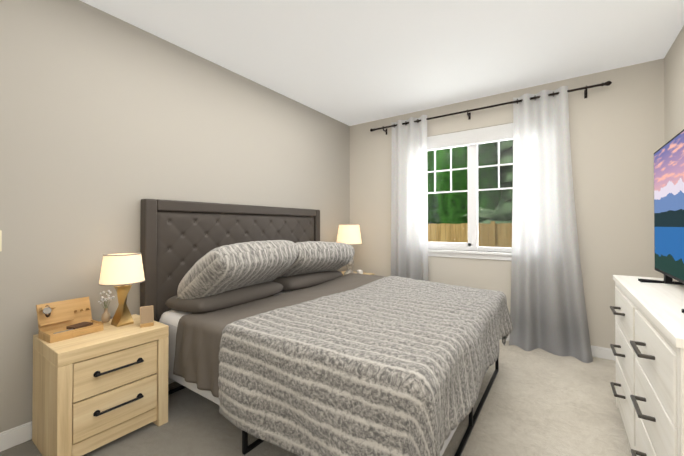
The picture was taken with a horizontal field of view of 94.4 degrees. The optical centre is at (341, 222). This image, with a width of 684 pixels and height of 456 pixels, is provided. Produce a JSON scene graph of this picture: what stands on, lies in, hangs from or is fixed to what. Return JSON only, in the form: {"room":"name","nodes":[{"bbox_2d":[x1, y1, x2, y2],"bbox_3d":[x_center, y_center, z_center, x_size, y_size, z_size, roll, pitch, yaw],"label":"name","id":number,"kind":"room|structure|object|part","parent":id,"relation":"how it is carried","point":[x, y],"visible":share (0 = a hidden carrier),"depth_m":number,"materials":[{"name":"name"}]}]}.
{"room":"bedroom","nodes":[
{"label":"bedroom","id":0,"kind":"room"},
{"bbox_2d":[0,0,349,432],"bbox_3d":[-1.228,-0.082,2.845,0.160,2.700,4.770,0,-1,35],"label":"wall","id":1,"kind":"structure","parent":0,"point":[108,122],"depth_m":2.16,"materials":[{"name":"grey paint"}]},
{"bbox_2d":[0,230,1,250],"bbox_3d":[-1.901,0.099,1.722,0.020,0.116,0.072,0,-1,35],"label":"switch plate","id":2,"kind":"object","parent":1,"relation":"attached to","point":[0,240],"visible":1,"depth_m":1.75,"materials":[{"name":"beige plastic"}]},
{"bbox_2d":[0,378,174,451],"bbox_3d":[-1.157,1.216,2.784,0.014,0.102,4.450,0,-1,35],"label":"baseboard","id":3,"kind":"structure","parent":1,"relation":"attached to","point":[15,436],"depth_m":1.79,"materials":[{"name":"white"}]},
{"bbox_2d":[0,339,631,455],"bbox_3d":[0.182,1.300,1.849,3.600,0.080,4.770,0,-1,35],"label":"floor","id":4,"kind":"structure","parent":0,"point":[539,402],"depth_m":2.00,"materials":[{"name":"carpet"}]},
{"bbox_2d":[32,314,168,455],"bbox_3d":[-1.438,0.955,1.916,0.490,0.610,0.540,0,-1,35],"label":"nightstand","id":5,"kind":"object","parent":4,"relation":"on","point":[108,383],"visible":1,"depth_m":1.75,"materials":[{"name":"brown wood"}]},
{"bbox_2d":[36,296,102,342],"bbox_3d":[-1.590,0.557,1.859,0.212,0.183,0.250,0,-1,30],"label":"organizer","id":6,"kind":"object","parent":5,"relation":"on","point":[63,320],"visible":1,"depth_m":1.85,"materials":[{"name":"brown wood"}]},
{"bbox_2d":[98,290,114,322],"bbox_3d":[-1.548,0.548,2.082,0.084,0.205,0.084,0,-1,35],"label":"flower vase","id":7,"kind":"object","parent":5,"relation":"on","point":[105,317],"visible":1,"depth_m":2.07,"materials":[{"name":"beige ceramic"}]},
{"bbox_2d":[99,252,144,326],"bbox_3d":[-1.417,0.424,2.046,0.249,0.454,0.249,0,-1,35],"label":"lamp","id":8,"kind":"object","parent":5,"relation":"on","point":[121,272],"visible":1,"depth_m":1.99,"materials":[{"name":"brown"}]},
{"bbox_2d":[140,305,153,327],"bbox_3d":[-1.245,0.592,2.019,0.074,0.117,0.077,0,-1,-35],"label":"phone stand","id":9,"kind":"object","parent":5,"relation":"on","point":[146,316],"visible":0.96,"depth_m":2.01,"materials":[{"name":"brown wood"}]},
{"bbox_2d":[140,199,512,455],"bbox_3d":[-0.008,0.545,2.507,2.198,1.440,2.057,0,-1,35],"label":"bed","id":10,"kind":"object","parent":4,"relation":"on","point":[284,334],"visible":1,"depth_m":1.85,"materials":[{"name":"grey fabric"}]},
{"bbox_3d":[-0.873,0.550,3.110,0.088,1.440,2.000,0,-1,35],"label":"headboard frame","id":11,"kind":"part","parent":10,"relation":"part of","materials":[{"name":"grey fabric"}]},
{"bbox_3d":[-0.857,0.395,3.100,0.023,0.951,1.822,0,-1,35],"label":"headboard panel","id":12,"kind":"part","parent":10,"relation":"part of","materials":[{"name":"grey fabric"}]},
{"bbox_3d":[-0.003,0.850,2.503,1.970,0.430,1.895,0,-1,35],"label":"mattress","id":13,"kind":"part","parent":10,"relation":"part of","materials":[{"name":"white fabric"}]},
{"bbox_3d":[0.003,1.150,2.496,1.946,0.230,1.887,0,-1,35],"label":"frame","id":14,"kind":"part","parent":10,"relation":"part of","materials":[{"name":"black metal"}]},
{"bbox_2d":[218,276,512,455],"bbox_3d":[0.372,0.850,2.239,1.272,0.628,2.057,0,-1,35],"label":"comforter","id":15,"kind":"object","parent":10,"relation":"on","point":[377,365],"depth_m":1.51,"materials":[{"name":"fabric"}]},
{"bbox_2d":[341,271,373,274],"bbox_3d":[0.091,0.973,4.104,0.490,0.610,0.540,0,-1,35],"label":"nightstand","id":16,"kind":"object","parent":4,"relation":"on","point":[343,272],"visible":0.04,"depth_m":4.20,"materials":[{"name":"brown wood"}]},
{"bbox_2d":[337,224,361,274],"bbox_3d":[0.093,0.343,4.121,0.341,0.648,0.341,0,-1,35],"label":"lamp","id":17,"kind":"object","parent":16,"relation":"on","point":[349,234],"visible":0.67,"depth_m":4.00,"materials":[{"name":"beige fabric"}]},
{"bbox_2d":[610,275,683,455],"bbox_3d":[1.622,0.807,1.487,0.471,0.900,1.524,0,-1,35],"label":"dresser","id":18,"kind":"object","parent":4,"relation":"on","point":[648,353],"visible":1,"depth_m":1.36,"materials":[{"name":"white wood"}]},
{"bbox_2d":[638,129,683,312],"bbox_3d":[1.687,-0.053,1.525,0.257,0.819,1.325,0,-1,35],"label":"tv","id":19,"kind":"object","parent":18,"relation":"on","point":[669,207],"visible":1,"depth_m":1.78,"materials":[{"name":"black plastic"}]},
{"bbox_2d":[80,0,683,125],"bbox_3d":[0.182,-1.480,1.871,3.600,0.080,4.770,0,-1,35],"label":"ceiling","id":20,"kind":"structure","parent":0,"point":[351,62],"depth_m":2.52,"materials":[{"name":"white paint"}]},
{"bbox_2d":[350,58,664,348],"bbox_3d":[1.502,-0.075,3.749,3.280,2.700,0.160,0,-1,35],"label":"wall","id":21,"kind":"structure","parent":0,"point":[617,133],"depth_m":3.03,"materials":[{"name":"beige paint"}]},
{"bbox_2d":[427,141,512,251],"bbox_3d":[1.562,-0.380,3.732,1.520,1.410,0.055,0,-1,35],"label":"window","id":22,"kind":"structure","parent":21,"relation":"in","point":[473,189],"depth_m":3.72,"materials":[{"name":"white plastic"}]},
{"bbox_2d":[427,123,512,150],"bbox_3d":[1.527,-0.999,3.687,1.510,0.168,0.066,0,-1,35],"label":"window blind","id":23,"kind":"object","parent":22,"relation":"attached to","point":[498,133],"visible":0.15,"depth_m":3.67,"materials":[{"name":"white"}]},
{"bbox_2d":[478,140,512,247],"bbox_3d":[1.881,-0.382,3.538,0.675,1.310,0.002,0,-1,35],"label":"screen","id":24,"kind":"object","parent":22,"relation":"attached to","point":[480,192],"visible":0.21,"depth_m":3.63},
{"bbox_2d":[428,249,511,260],"bbox_3d":[1.517,0.367,3.662,1.600,0.085,0.110,0,-1,35],"label":"window sill","id":25,"kind":"structure","parent":21,"relation":"attached to","point":[489,255],"depth_m":3.63,"materials":[{"name":"white"}]},
{"bbox_2d":[370,81,611,362],"bbox_3d":[1.405,-0.026,3.574,2.528,2.591,0.237,0,-1,35],"label":"curtains","id":26,"kind":"object","parent":21,"relation":"hanging from","point":[548,313],"visible":0.81,"depth_m":3.22,"materials":[{"name":"white fabric"}]},
{"bbox_3d":[1.439,-1.247,3.634,2.528,0.092,0.115,0,-1,35],"label":"rod","id":27,"kind":"part","parent":26,"relation":"part of","materials":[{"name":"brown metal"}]},
{"bbox_2d":[501,334,615,360],"bbox_3d":[1.452,1.224,3.667,3.252,0.102,0.014,0,-1,35],"label":"baseboard","id":28,"kind":"structure","parent":21,"relation":"attached to","point":[602,352],"depth_m":2.97,"materials":[{"name":"white"}]},
{"bbox_2d":[664,26,683,143],"bbox_3d":[1.592,-0.098,0.875,0.160,2.700,4.770,0,-1,35],"label":"wall","id":29,"kind":"structure","parent":0,"point":[674,91],"depth_m":2.50,"materials":[{"name":"beige paint"}]},
{"label":"outside","id":30,"kind":"structure","parent":0,"visible":0},
{"bbox_2d":[427,140,512,247],"bbox_3d":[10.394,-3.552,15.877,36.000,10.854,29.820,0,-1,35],"label":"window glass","id":31,"kind":"object","parent":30,"point":[438,221],"depth_m":9.75,"materials":[{"name":"clear glass"}]}
]}

